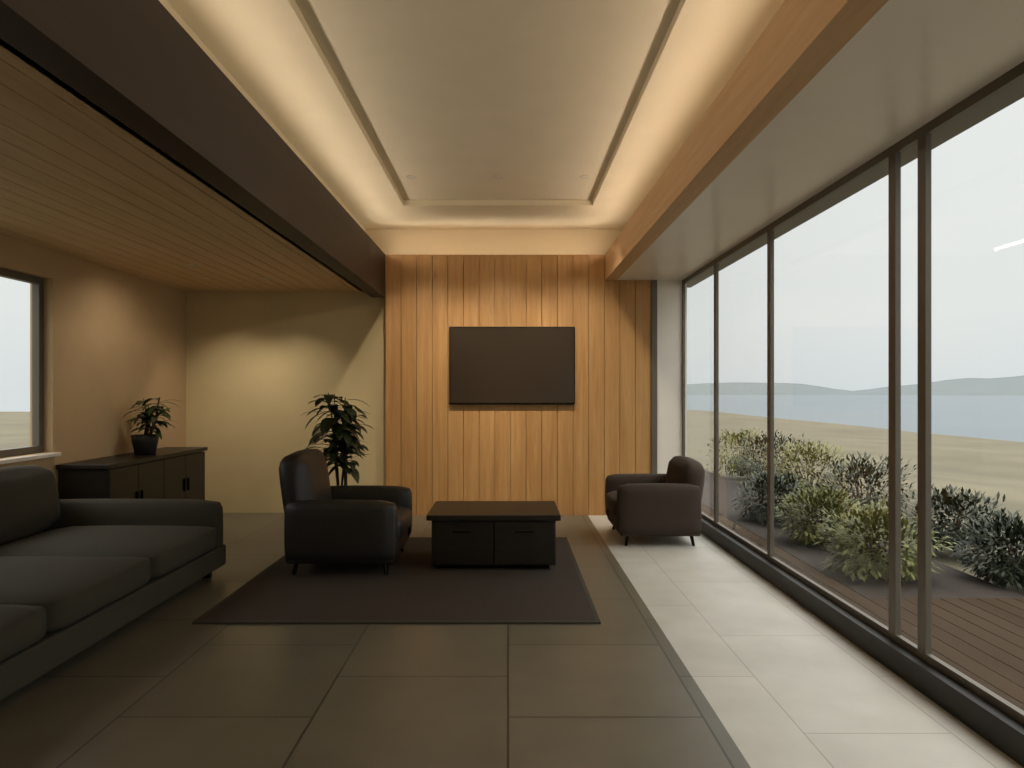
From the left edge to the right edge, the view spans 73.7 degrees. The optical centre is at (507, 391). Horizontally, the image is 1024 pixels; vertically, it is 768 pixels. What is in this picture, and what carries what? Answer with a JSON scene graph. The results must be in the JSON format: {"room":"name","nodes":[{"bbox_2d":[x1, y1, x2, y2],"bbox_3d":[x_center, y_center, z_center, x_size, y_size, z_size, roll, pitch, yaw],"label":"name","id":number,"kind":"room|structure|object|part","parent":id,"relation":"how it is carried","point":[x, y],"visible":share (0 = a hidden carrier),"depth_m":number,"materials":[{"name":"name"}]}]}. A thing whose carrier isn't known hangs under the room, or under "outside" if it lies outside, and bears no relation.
{"room":"living room","nodes":[
{"label":"living room","id":0,"kind":"room"},
{"bbox_2d":[0,233,185,498],"bbox_3d":[-4.100,0.100,3.000,0.200,2.800,11.200,0,0,0],"label":"wall","id":1,"kind":"structure","parent":0,"point":[114,339],"depth_m":6.68,"materials":[{"name":"beige paint"}]},
{"bbox_2d":[0,268,60,463],"bbox_3d":[-4.045,-0.217,4.450,0.190,1.565,3.180,0,0,0],"label":"window","id":2,"kind":"structure","parent":1,"relation":"in","point":[37,283],"depth_m":5.94,"materials":[{"name":"brown metal"}]},
{"bbox_3d":[-4.015,0.548,4.450,0.130,0.034,3.180,0,0,0],"label":"sill","id":3,"kind":"part","parent":2,"relation":"part of","materials":[{"name":"paint"}]},
{"bbox_2d":[0,38,360,290],"bbox_3d":[-2.875,-1.290,2.950,2.450,0.080,11.100,0,0,0],"label":"planks","id":4,"kind":"object","parent":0,"point":[74,182],"visible":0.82,"depth_m":4.60,"materials":[{"name":"brown wood"}]},
{"bbox_2d":[0,0,384,296],"bbox_3d":[-1.570,-1.410,2.850,0.160,0.520,10.900,0,0,0],"label":"beam","id":5,"kind":"structure","parent":4,"relation":"attached to","point":[132,59],"depth_m":3.18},
{"bbox_2d":[0,0,365,290],"bbox_3d":[-0.095,-1.700,3.000,3.470,0.900,11.200,0,0,0],"label":"trim","id":6,"kind":"structure","parent":0,"point":[164,3],"depth_m":4.31,"materials":[{"name":"wood"}]},
{"bbox_2d":[186,283,385,512],"bbox_3d":[-2.805,0.075,8.540,2.590,2.850,0.120,0,0,0],"label":"wall","id":7,"kind":"structure","parent":0,"point":[256,361],"depth_m":8.48,"materials":[{"name":"beige paint"}]},
{"bbox_2d":[166,0,784,228],"bbox_3d":[-0.095,-2.080,3.000,3.390,0.060,11.200,0,0,0],"label":"ceiling","id":8,"kind":"structure","parent":0,"point":[268,47],"depth_m":4.94,"materials":[{"name":"paint"}]},
{"bbox_2d":[295,0,680,199],"bbox_3d":[-0.110,-2.140,2.460,2.120,0.059,10.120,0,0,0],"label":"ceiling","id":9,"kind":"structure","parent":0,"point":[454,96],"depth_m":4.63,"materials":[{"name":"paint"}]},
{"bbox_2d":[406,175,415,178],"bbox_3d":[-0.950,-2.108,6.700,0.100,0.004,0.100,0,0,0],"label":"recessed light","id":10,"kind":"object","parent":9,"relation":"in","point":[409,176],"visible":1,"depth_m":6.70,"materials":[{"name":"beige"}]},
{"bbox_2d":[579,175,588,178],"bbox_3d":[0.750,-2.108,6.700,0.100,0.004,0.100,0,0,0],"label":"recessed light","id":11,"kind":"object","parent":9,"relation":"in","point":[583,176],"visible":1,"depth_m":6.70,"materials":[{"name":"beige"}]},
{"bbox_2d":[366,229,622,282],"bbox_3d":[-1.000,-0.525,8.650,6.400,4.050,0.100,0,0,0],"label":"wall","id":12,"kind":"structure","parent":0,"point":[390,241],"depth_m":8.60,"materials":[{"name":"paint"}]},
{"bbox_2d":[0,513,1023,767],"bbox_3d":[-1.000,1.550,3.000,6.400,0.100,11.200,0,0,0],"label":"floor","id":13,"kind":"structure","parent":0,"point":[163,689],"depth_m":3.44,"materials":[{"name":"tile"}]},
{"bbox_2d":[0,465,225,700],"bbox_3d":[-3.118,1.025,3.950,1.685,0.950,3.420,0,0,0],"label":"sofa","id":14,"kind":"object","parent":13,"relation":"on","point":[74,572],"visible":1,"depth_m":4.51,"materials":[{"name":"grey fabric"}]},
{"bbox_2d":[0,605,45,661],"bbox_3d":[-2.925,1.150,2.950,1.300,0.250,1.040,0,0,0],"label":"seat cushion","id":15,"kind":"object","parent":14,"relation":"on","point":[22,627],"depth_m":3.26,"materials":[{"name":"grey fabric"}]},
{"bbox_2d":[0,465,59,544],"bbox_3d":[-3.670,0.824,4.950,0.356,0.548,1.060,0,0,0],"label":"cushion","id":16,"kind":"object","parent":14,"relation":"on","point":[29,498],"depth_m":5.02,"materials":[{"name":"grey fabric"}]},
{"bbox_2d":[0,556,150,632],"bbox_3d":[-2.925,1.150,3.950,1.300,0.250,1.040,0,0,0],"label":"seat cushion","id":17,"kind":"object","parent":14,"relation":"on","point":[74,593],"depth_m":3.86,"materials":[{"name":"grey fabric"}]},
{"bbox_2d":[0,525,215,578],"bbox_3d":[-2.925,1.150,4.950,1.300,0.250,1.040,0,0,0],"label":"seat cushion","id":18,"kind":"object","parent":14,"relation":"on","point":[171,551],"depth_m":4.80,"materials":[{"name":"grey fabric"}]},
{"bbox_3d":[-3.140,1.145,5.550,1.620,0.550,0.220,0,0,0],"label":"armrest","id":19,"kind":"part","parent":14,"relation":"part of","materials":[{"name":"grey fabric"}]},
{"bbox_2d":[55,447,207,499],"bbox_3d":[-3.740,1.070,6.980,0.480,0.860,1.960,0,0,0],"label":"sideboard","id":20,"kind":"object","parent":13,"relation":"on","point":[172,472],"visible":0.57,"depth_m":6.59,"materials":[{"name":"black wood"}]},
{"bbox_3d":[-3.528,1.040,6.268,0.020,0.700,0.467,0,0,0],"label":"door","id":21,"kind":"part","parent":20,"relation":"part of","materials":[{"name":"black wood"}]},
{"bbox_3d":[-3.528,1.040,6.742,0.020,0.700,0.467,0,0,0],"label":"door","id":22,"kind":"part","parent":20,"relation":"part of","materials":[{"name":"black wood"}]},
{"bbox_2d":[124,397,181,454],"bbox_3d":[-3.695,0.346,7.034,0.612,0.588,0.458,0,0,29],"label":"potted plant","id":23,"kind":"object","parent":20,"relation":"on","point":[146,443],"visible":1,"depth_m":6.96,"materials":[{"name":"green plant"}]},
{"bbox_3d":[-3.720,0.540,7.000,0.260,0.200,0.260,0,0,0],"label":"pot","id":24,"kind":"part","parent":23,"relation":"part of","materials":[{"name":"black ceramic"}]},
{"bbox_3d":[-3.680,0.269,7.024,0.223,0.433,0.098,0,0,34],"label":"stem","id":25,"kind":"part","parent":23,"relation":"part of","materials":[{"name":"green plant"}]},
{"bbox_3d":[-3.528,1.040,7.218,0.020,0.700,0.467,0,0,0],"label":"door","id":26,"kind":"part","parent":20,"relation":"part of","materials":[{"name":"black wood"}]},
{"bbox_3d":[-3.528,1.040,7.692,0.020,0.700,0.467,0,0,0],"label":"door","id":27,"kind":"part","parent":20,"relation":"part of","materials":[{"name":"black wood"}]},
{"bbox_2d":[300,393,372,485],"bbox_3d":[-1.851,0.753,7.391,0.773,1.493,0.836,0,0,0],"label":"potted plant","id":28,"kind":"object","parent":13,"relation":"on","point":[348,442],"visible":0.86,"depth_m":7.28,"materials":[{"name":"green plant"}]},
{"bbox_3d":[-1.858,0.586,7.399,0.224,1.159,0.208,0,0,-26],"label":"stem","id":29,"kind":"part","parent":28,"relation":"part of","materials":[{"name":"green plant"}]},
{"bbox_2d":[192,537,600,623],"bbox_3d":[-0.720,1.494,5.700,2.640,0.013,2.580,0,0,0],"label":"rug","id":30,"kind":"object","parent":13,"relation":"on","point":[414,590],"visible":0.76,"depth_m":5.02,"materials":[{"name":"grey fabric"}]},
{"bbox_2d":[279,449,411,574],"bbox_3d":[-1.386,0.995,5.950,1.041,0.983,1.020,0,0,0],"label":"armchair","id":31,"kind":"object","parent":30,"relation":"on","point":[324,523],"visible":1,"depth_m":5.46,"materials":[{"name":"black leather"}]},
{"bbox_3d":[-1.724,1.427,5.544,0.060,0.118,0.039,0,0,-33],"label":"leg","id":32,"kind":"part","parent":31,"relation":"part of","materials":[{"name":"black metal"}]},
{"bbox_3d":[-1.750,0.857,5.950,0.312,0.707,0.860,0,0,0],"label":"backrest","id":33,"kind":"part","parent":31,"relation":"part of","materials":[{"name":"grey fabric"}]},
{"bbox_3d":[-1.350,1.123,5.525,0.910,0.500,0.170,0,0,0],"label":"armrest","id":34,"kind":"part","parent":31,"relation":"part of","materials":[{"name":"black leather"}]},
{"bbox_3d":[-1.350,1.123,6.375,0.910,0.500,0.170,0,0,0],"label":"armrest","id":35,"kind":"part","parent":31,"relation":"part of","materials":[{"name":"black leather"}]},
{"bbox_3d":[-0.996,1.427,5.544,0.060,0.118,0.039,0,0,33],"label":"leg","id":36,"kind":"part","parent":31,"relation":"part of","materials":[{"name":"black metal"}]},
{"bbox_2d":[396,506,411,539],"bbox_3d":[-1.260,1.143,5.950,0.790,0.240,0.760,0,0,0],"label":"seat cushion","id":37,"kind":"object","parent":31,"relation":"on","point":[404,513],"depth_m":5.92,"materials":[{"name":"black leather"}]},
{"bbox_2d":[426,501,560,567],"bbox_3d":[-0.120,1.255,6.050,1.120,0.460,0.760,0,0,0],"label":"coffee table","id":38,"kind":"object","parent":30,"relation":"on","point":[465,534],"visible":1,"depth_m":5.69,"materials":[{"name":"black wood"}]},
{"bbox_3d":[-0.379,1.260,5.700,0.506,0.350,0.017,0,0,0],"label":"drawer","id":39,"kind":"part","parent":38,"relation":"part of","materials":[{"name":"black wood"}]},
{"bbox_3d":[-0.380,1.164,5.685,0.160,0.012,0.014,0,0,0],"label":"handle","id":40,"kind":"part","parent":38,"relation":"part of","materials":[{"name":"black metal"}]},
{"bbox_3d":[0.139,1.260,5.700,0.506,0.350,0.017,0,0,0],"label":"drawer","id":41,"kind":"part","parent":38,"relation":"part of","materials":[{"name":"black wood"}]},
{"bbox_3d":[0.140,1.164,5.685,0.160,0.012,0.014,0,0,0],"label":"handle","id":42,"kind":"part","parent":38,"relation":"part of","materials":[{"name":"black metal"}]},
{"bbox_2d":[605,456,704,545],"bbox_3d":[1.497,1.086,7.050,0.934,0.834,0.970,0,0,0],"label":"armchair","id":43,"kind":"object","parent":13,"relation":"on","point":[636,504],"visible":1,"depth_m":6.58,"materials":[{"name":"brown fabric"}]},
{"bbox_2d":[605,491,616,516],"bbox_3d":[1.380,1.160,7.050,0.700,0.240,0.710,0,0,0],"label":"seat cushion","id":44,"kind":"object","parent":43,"relation":"on","point":[610,496],"depth_m":7.00,"materials":[{"name":"brown fabric"}]},
{"bbox_3d":[1.161,1.444,6.669,0.060,0.118,0.039,0,0,-33],"label":"leg","id":45,"kind":"part","parent":43,"relation":"part of","materials":[{"name":"black metal"}]},
{"bbox_3d":[1.470,1.140,7.450,0.820,0.500,0.170,0,0,0],"label":"armrest","id":46,"kind":"part","parent":43,"relation":"part of","materials":[{"name":"brown fabric"}]},
{"bbox_3d":[1.470,1.140,6.650,0.820,0.500,0.170,0,0,0],"label":"armrest","id":47,"kind":"part","parent":43,"relation":"part of","materials":[{"name":"brown fabric"}]},
{"bbox_3d":[1.815,0.948,7.050,0.297,0.558,0.810,0,0,0],"label":"backrest","id":48,"kind":"part","parent":43,"relation":"part of","materials":[{"name":"brown fabric"}]},
{"bbox_3d":[1.799,1.444,6.669,0.060,0.118,0.039,0,0,33],"label":"leg","id":49,"kind":"part","parent":43,"relation":"part of","materials":[{"name":"black metal"}]},
{"bbox_2d":[701,517,1023,766],"bbox_3d":[2.130,1.435,2.860,0.140,0.130,10.920,0,0,0],"label":"trim","id":50,"kind":"structure","parent":13,"relation":"on","point":[995,726],"depth_m":3.62,"materials":[{"name":"black metal"}]},
{"bbox_2d":[682,260,714,524],"bbox_3d":[2.135,0.005,7.660,0.030,2.730,1.320,0,0,0],"label":"window","id":51,"kind":"structure","parent":50,"relation":"attached to","point":[711,264],"depth_m":8.25,"materials":[{"name":"brown metal"}]},
{"bbox_2d":[715,225,768,559],"bbox_3d":[2.135,0.005,6.275,0.030,2.730,1.450,0,0,0],"label":"window","id":52,"kind":"structure","parent":50,"relation":"attached to","point":[765,230],"depth_m":6.56,"materials":[{"name":"brown metal"}]},
{"bbox_2d":[769,146,891,639],"bbox_3d":[2.135,0.005,4.660,0.030,2.730,1.780,0,0,0],"label":"window","id":53,"kind":"structure","parent":50,"relation":"attached to","point":[886,155],"depth_m":4.44,"materials":[{"name":"brown metal"}]},
{"bbox_2d":[892,127,921,658],"bbox_3d":[2.135,0.005,3.635,0.030,2.730,0.270,0,0,0],"label":"window","id":54,"kind":"structure","parent":50,"relation":"attached to","point":[913,138],"depth_m":3.74,"materials":[{"name":"brown metal"}]},
{"bbox_2d":[922,61,1023,724],"bbox_3d":[2.135,0.005,1.900,0.030,2.730,3.200,0,0,0],"label":"window","id":55,"kind":"structure","parent":50,"relation":"attached to","point":[1015,74],"depth_m":3.47,"materials":[{"name":"brown metal"}]},
{"bbox_2d":[386,255,650,514],"bbox_3d":[0.125,-0.085,8.360,3.230,3.170,0.120,0,0,0],"label":"wall","id":56,"kind":"structure","parent":0,"point":[437,449],"depth_m":8.30,"materials":[{"name":"brown wood"}]},
{"bbox_2d":[449,327,574,403],"bbox_3d":[0.050,-0.320,8.265,1.520,0.940,0.059,0,0,0],"label":"television","id":57,"kind":"object","parent":56,"relation":"attached to","point":[488,365],"visible":1,"depth_m":8.24,"materials":[{"name":"black metal"}]},
{"bbox_2d":[651,280,656,473],"bbox_3d":[1.775,0.070,8.440,0.070,2.860,0.320,0,0,0],"label":"trim","id":58,"kind":"structure","parent":56,"relation":"attached to","point":[653,282],"depth_m":8.28,"materials":[{"name":"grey metal"}]},
{"bbox_2d":[657,280,686,473],"bbox_3d":[1.995,0.070,8.460,0.370,2.860,0.280,0,0,0],"label":"wall pier","id":59,"kind":"object","parent":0,"point":[669,292],"visible":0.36,"depth_m":8.32,"materials":[{"name":"paint"}]},
{"bbox_2d":[617,0,1023,279],"bbox_3d":[1.760,-1.390,3.000,0.880,0.060,11.200,0,0,0],"label":"ceiling","id":60,"kind":"structure","parent":0,"point":[913,61],"depth_m":3.32,"materials":[{"name":"paint"}]},
{"bbox_2d":[605,0,888,279],"bbox_3d":[1.250,-1.514,2.850,0.140,0.312,10.900,0,0,0],"label":"beam","id":61,"kind":"structure","parent":60,"relation":"attached to","point":[802,36],"depth_m":3.41,"materials":[{"name":"brown wood"}]},
{"bbox_2d":[687,78,1023,287],"bbox_3d":[2.291,-1.935,3.050,0.179,1.150,11.700,0,0,0],"label":"roof fascia","id":62,"kind":"object","parent":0,"point":[1013,93],"visible":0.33,"depth_m":4.15,"materials":[{"name":"brown metal"}]},
{"label":"outside","id":63,"kind":"structure","parent":0,"visible":0},
{"bbox_2d":[687,410,1023,595],"bbox_3d":[46.050,6.638,45.000,87.900,9.837,150.000,0,0,0],"label":"ground","id":64,"kind":"structure","parent":63,"point":[992,466],"depth_m":23.46,"materials":[{"name":"sand"}]},
{"bbox_2d":[699,427,774,476],"bbox_3d":[4.537,1.192,13.519,1.529,0.999,1.500,0,0,0],"label":"shrub","id":65,"kind":"object","parent":64,"relation":"on","point":[733,437],"visible":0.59,"depth_m":13.41,"materials":[{"name":"green plant"}]},
{"bbox_3d":[4.655,1.303,13.513,0.464,0.724,0.691,0,0,0],"label":"stem","id":66,"kind":"part","parent":65,"relation":"part of","materials":[{"name":"green plant"}]},
{"bbox_2d":[728,429,811,485],"bbox_3d":[4.620,1.164,11.901,1.463,1.056,1.544,0,0,0],"label":"shrub","id":67,"kind":"object","parent":64,"relation":"on","point":[764,450],"visible":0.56,"depth_m":11.82,"materials":[{"name":"green plant"}]},
{"bbox_3d":[4.615,1.303,11.919,0.763,0.726,0.522,0,0,-41],"label":"stem","id":68,"kind":"part","parent":67,"relation":"part of","materials":[{"name":"green plant"}]},
{"bbox_2d":[763,438,857,501],"bbox_3d":[4.559,1.191,10.291,1.494,1.004,1.295,0,0,23],"label":"shrub","id":69,"kind":"object","parent":64,"relation":"on","point":[813,458],"visible":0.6,"depth_m":10.24,"materials":[{"name":"green plant"}]},
{"bbox_3d":[4.470,1.307,10.240,0.608,0.718,0.496,0,0,25],"label":"stem","id":70,"kind":"part","parent":69,"relation":"part of","materials":[{"name":"green plant"}]},
{"bbox_2d":[701,503,1023,710],"bbox_3d":[3.160,1.660,5.950,1.880,0.120,17.100,0,0,0],"label":"deck","id":71,"kind":"object","parent":64,"relation":"on","point":[982,639],"visible":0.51,"depth_m":4.64,"materials":[{"name":"brown wood"}]},
{"bbox_2d":[809,451,917,523],"bbox_3d":[4.548,1.230,8.728,1.358,0.930,1.345,0,0,0],"label":"shrub","id":72,"kind":"object","parent":64,"relation":"on","point":[854,463],"visible":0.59,"depth_m":8.67,"materials":[{"name":"green plant"}]},
{"bbox_3d":[4.580,1.345,8.865,0.654,0.641,0.485,0,0,16],"label":"stem","id":73,"kind":"part","parent":72,"relation":"part of","materials":[{"name":"green plant"}]},
{"bbox_2d":[901,484,1008,552],"bbox_3d":[4.685,1.341,7.249,1.146,0.714,1.218,0,0,0],"label":"shrub","id":74,"kind":"object","parent":64,"relation":"on","point":[953,502],"visible":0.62,"depth_m":7.12,"materials":[{"name":"green plant"}]},
{"bbox_3d":[4.677,1.423,7.181,0.543,0.486,0.466,0,0,0],"label":"stem","id":75,"kind":"part","parent":74,"relation":"part of","materials":[{"name":"green plant"}]},
{"bbox_2d":[943,506,1023,593],"bbox_3d":[4.384,1.347,5.950,1.049,0.700,0.924,0,0,0],"label":"shrub","id":76,"kind":"object","parent":64,"relation":"on","point":[1005,571],"visible":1,"depth_m":5.91,"materials":[{"name":"green plant"}]},
{"bbox_3d":[4.420,1.446,5.939,0.378,0.437,0.328,0,0,0],"label":"stem","id":77,"kind":"part","parent":76,"relation":"part of","materials":[{"name":"green plant"}]},
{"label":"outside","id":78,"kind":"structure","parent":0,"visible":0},
{"bbox_2d":[701,470,1023,597],"bbox_3d":[3.505,1.690,9.910,1.290,0.100,9.180,0,0,0],"label":"bed","id":79,"kind":"object","parent":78,"point":[953,583],"depth_m":6.42,"materials":[{"name":"soil"}]},
{"bbox_2d":[731,468,813,527],"bbox_3d":[3.406,1.328,8.693,1.141,0.744,1.116,0,0,0],"label":"shrub","id":80,"kind":"object","parent":79,"relation":"on","point":[779,484],"visible":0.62,"depth_m":8.61,"materials":[{"name":"green plant"}]},
{"bbox_3d":[3.409,1.430,8.691,0.507,0.471,0.274,0,0,0],"label":"stem","id":81,"kind":"part","parent":80,"relation":"part of","materials":[{"name":"green plant"}]},
{"bbox_2d":[774,484,871,549],"bbox_3d":[3.425,1.342,7.359,1.175,0.690,1.137,0,0,0],"label":"shrub","id":82,"kind":"object","parent":79,"relation":"on","point":[822,498],"visible":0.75,"depth_m":7.26,"materials":[{"name":"green plant"}]},
{"bbox_3d":[3.406,1.425,7.414,0.519,0.482,0.504,0,0,0],"label":"stem","id":83,"kind":"part","parent":82,"relation":"part of","materials":[{"name":"green plant"}]},
{"bbox_2d":[814,497,956,582],"bbox_3d":[3.352,1.320,6.087,1.129,0.764,1.079,0,0,0],"label":"shrub","id":84,"kind":"object","parent":79,"relation":"on","point":[873,564],"visible":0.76,"depth_m":5.96,"materials":[{"name":"green plant"}]},
{"bbox_3d":[3.388,1.425,6.124,0.342,0.477,0.322,0,0,-44],"label":"stem","id":85,"kind":"part","parent":84,"relation":"part of","materials":[{"name":"green plant"}]},
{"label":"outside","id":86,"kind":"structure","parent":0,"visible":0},
{"bbox_2d":[0,412,29,449],"bbox_3d":[-32.125,1.720,15.000,55.750,0.001,90.000,0,0,0],"label":"ground","id":87,"kind":"structure","parent":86,"point":[14,426],"depth_m":31.31,"materials":[{"name":"beige sand"}]},
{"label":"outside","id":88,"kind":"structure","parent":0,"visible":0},
{"bbox_2d":[687,375,1023,394],"bbox_3d":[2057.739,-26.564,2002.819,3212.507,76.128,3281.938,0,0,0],"label":"hills","id":89,"kind":"structure","parent":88,"point":[1014,385],"depth_m":2492.41,"materials":[{"name":"grey"}]},
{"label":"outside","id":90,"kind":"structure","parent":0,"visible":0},
{"bbox_2d":[687,395,1023,441],"bbox_3d":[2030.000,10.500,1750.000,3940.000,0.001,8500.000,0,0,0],"label":"sea","id":91,"kind":"structure","parent":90,"point":[997,417],"depth_m":409.56,"materials":[{"name":"liquid"}]}
]}

